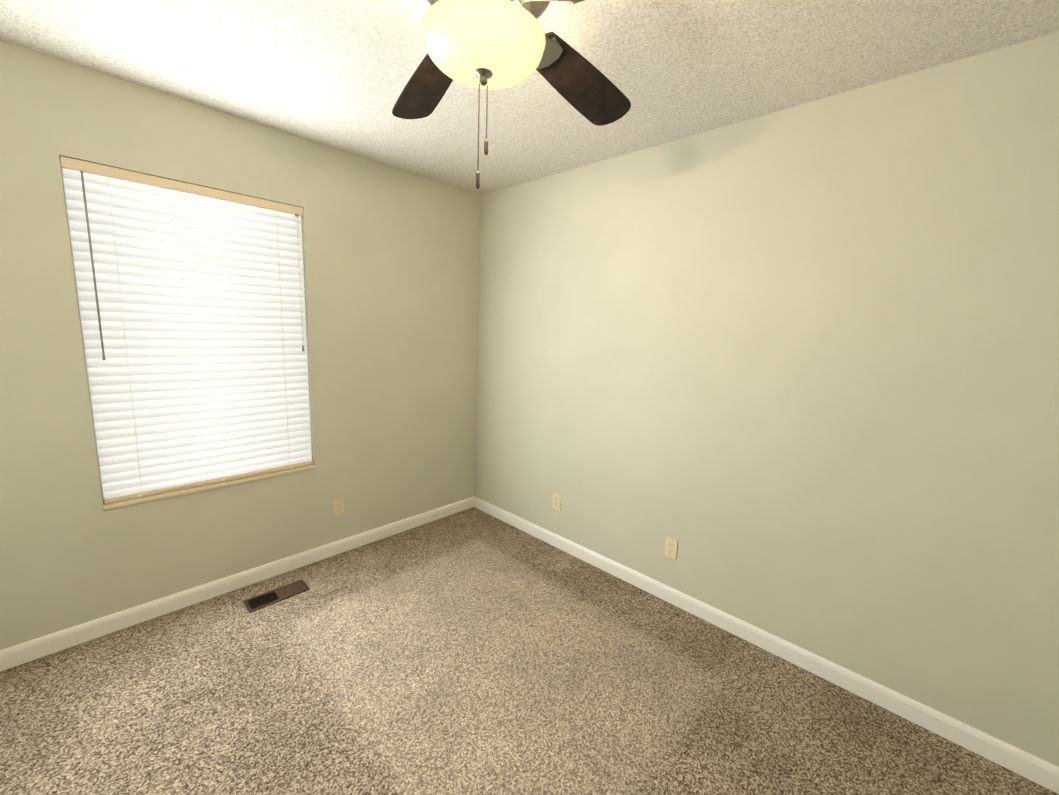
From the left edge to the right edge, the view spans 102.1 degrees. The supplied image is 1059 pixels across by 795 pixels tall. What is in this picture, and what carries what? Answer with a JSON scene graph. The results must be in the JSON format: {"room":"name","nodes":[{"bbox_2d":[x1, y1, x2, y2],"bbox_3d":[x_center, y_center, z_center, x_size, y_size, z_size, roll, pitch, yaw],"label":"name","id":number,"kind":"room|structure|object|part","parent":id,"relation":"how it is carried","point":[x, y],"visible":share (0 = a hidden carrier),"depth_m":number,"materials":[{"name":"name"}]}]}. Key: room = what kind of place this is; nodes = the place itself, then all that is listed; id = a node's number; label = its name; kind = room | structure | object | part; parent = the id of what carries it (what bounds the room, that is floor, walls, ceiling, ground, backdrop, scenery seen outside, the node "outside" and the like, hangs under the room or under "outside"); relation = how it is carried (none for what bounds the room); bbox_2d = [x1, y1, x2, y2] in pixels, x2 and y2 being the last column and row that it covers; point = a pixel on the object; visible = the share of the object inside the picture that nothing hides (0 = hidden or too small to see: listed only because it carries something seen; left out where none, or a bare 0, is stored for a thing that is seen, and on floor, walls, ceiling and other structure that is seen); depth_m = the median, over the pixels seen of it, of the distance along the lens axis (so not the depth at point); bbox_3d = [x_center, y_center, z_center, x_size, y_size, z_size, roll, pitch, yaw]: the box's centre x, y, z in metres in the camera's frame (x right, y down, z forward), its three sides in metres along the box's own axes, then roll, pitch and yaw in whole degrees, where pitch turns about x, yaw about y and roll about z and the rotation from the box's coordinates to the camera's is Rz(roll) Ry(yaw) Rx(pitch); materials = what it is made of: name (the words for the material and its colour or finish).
{"room":"empty bedroom","nodes":[
{"label":"empty bedroom","id":0,"kind":"room"},
{"bbox_2d":[0,40,479,649],"bbox_3d":[-1.398,-0.186,2.435,0.120,2.440,2.725,11,13,43],"label":"wall","id":1,"kind":"structure","parent":0,"point":[390,254],"depth_m":2.18,"materials":[{"name":"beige paint"}]},
{"bbox_2d":[60,164,315,509],"bbox_3d":[-1.618,-0.275,2.174,0.128,1.489,0.913,11,13,43],"label":"window","id":2,"kind":"structure","parent":1,"relation":"in","point":[189,490],"depth_m":2.07,"materials":[{"name":"white plastic"}]},
{"bbox_2d":[60,156,312,503],"bbox_3d":[-1.597,-0.281,2.153,0.071,1.465,0.903,11,13,43],"label":"window blind","id":3,"kind":"object","parent":2,"relation":"attached to","point":[191,297],"visible":0.94,"depth_m":2.08,"materials":[{"name":"plastic"}]},
{"bbox_2d":[0,497,471,671],"bbox_3d":[-1.394,0.984,2.579,0.014,0.086,2.670,11,13,43],"label":"baseboard","id":4,"kind":"structure","parent":1,"relation":"attached to","point":[22,653],"depth_m":2.22,"materials":[{"name":"white wood"}]},
{"bbox_2d":[333,497,343,516],"bbox_3d":[-1.213,0.698,2.718,0.008,0.114,0.070,11,13,43],"label":"electrical outlet","id":5,"kind":"object","parent":1,"relation":"attached to","point":[338,507],"visible":1,"depth_m":2.71,"materials":[{"name":"beige plastic"}]},
{"bbox_2d":[0,507,1058,794],"bbox_3d":[-0.227,1.280,1.491,3.496,0.060,2.965,11,13,43],"label":"floor","id":6,"kind":"structure","parent":0,"point":[472,651],"depth_m":1.71,"materials":[{"name":"carpet"}]},
{"bbox_2d":[243,579,309,612],"bbox_3d":[-1.364,1.066,2.314,0.125,0.011,0.290,11,13,43],"label":"air vent register","id":7,"kind":"object","parent":6,"relation":"on","point":[260,601],"visible":1,"depth_m":2.31,"materials":[{"name":"brown metal"}]},
{"bbox_2d":[0,0,1058,194],"bbox_3d":[-0.130,-1.186,1.092,3.496,0.060,2.965,11,13,43],"label":"ceiling","id":8,"kind":"structure","parent":0,"point":[337,74],"depth_m":1.56,"materials":[{"name":"white paint"}]},
{"bbox_2d":[392,0,630,188],"bbox_3d":[-0.090,-0.850,1.110,1.273,0.606,1.238,11,13,43],"label":"ceiling fan","id":9,"kind":"object","parent":8,"relation":"hanging from","point":[487,45],"visible":1,"depth_m":1.08,"materials":[{"name":"brown wood"}]},
{"bbox_3d":[-0.114,-0.870,1.068,0.306,0.109,0.306,11,13,43],"label":"lamp shade","id":10,"kind":"part","parent":9,"relation":"part of","materials":[{"name":"white"}]},
{"bbox_2d":[474,32,1058,766],"bbox_3d":[0.803,-0.079,2.313,3.496,2.440,0.120,11,13,43],"label":"wall","id":11,"kind":"structure","parent":0,"point":[790,374],"depth_m":1.80,"materials":[{"name":"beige paint"}]},
{"bbox_2d":[552,492,560,510],"bbox_3d":[0.185,0.711,2.916,0.070,0.114,0.008,11,13,43],"label":"electrical outlet","id":12,"kind":"object","parent":11,"relation":"attached to","point":[556,505],"visible":1,"depth_m":2.91,"materials":[{"name":"beige plastic"}]},
{"bbox_2d":[664,536,677,559],"bbox_3d":[0.780,0.832,2.359,0.070,0.114,0.008,11,13,43],"label":"electrical outlet","id":13,"kind":"object","parent":11,"relation":"attached to","point":[671,545],"visible":1,"depth_m":2.36,"materials":[{"name":"beige plastic"}]},
{"bbox_2d":[472,496,1058,793],"bbox_3d":[0.711,1.088,2.453,3.256,0.086,0.014,11,13,43],"label":"baseboard","id":14,"kind":"structure","parent":11,"relation":"attached to","point":[1012,758],"depth_m":1.89,"materials":[{"name":"white wood"}]}
]}

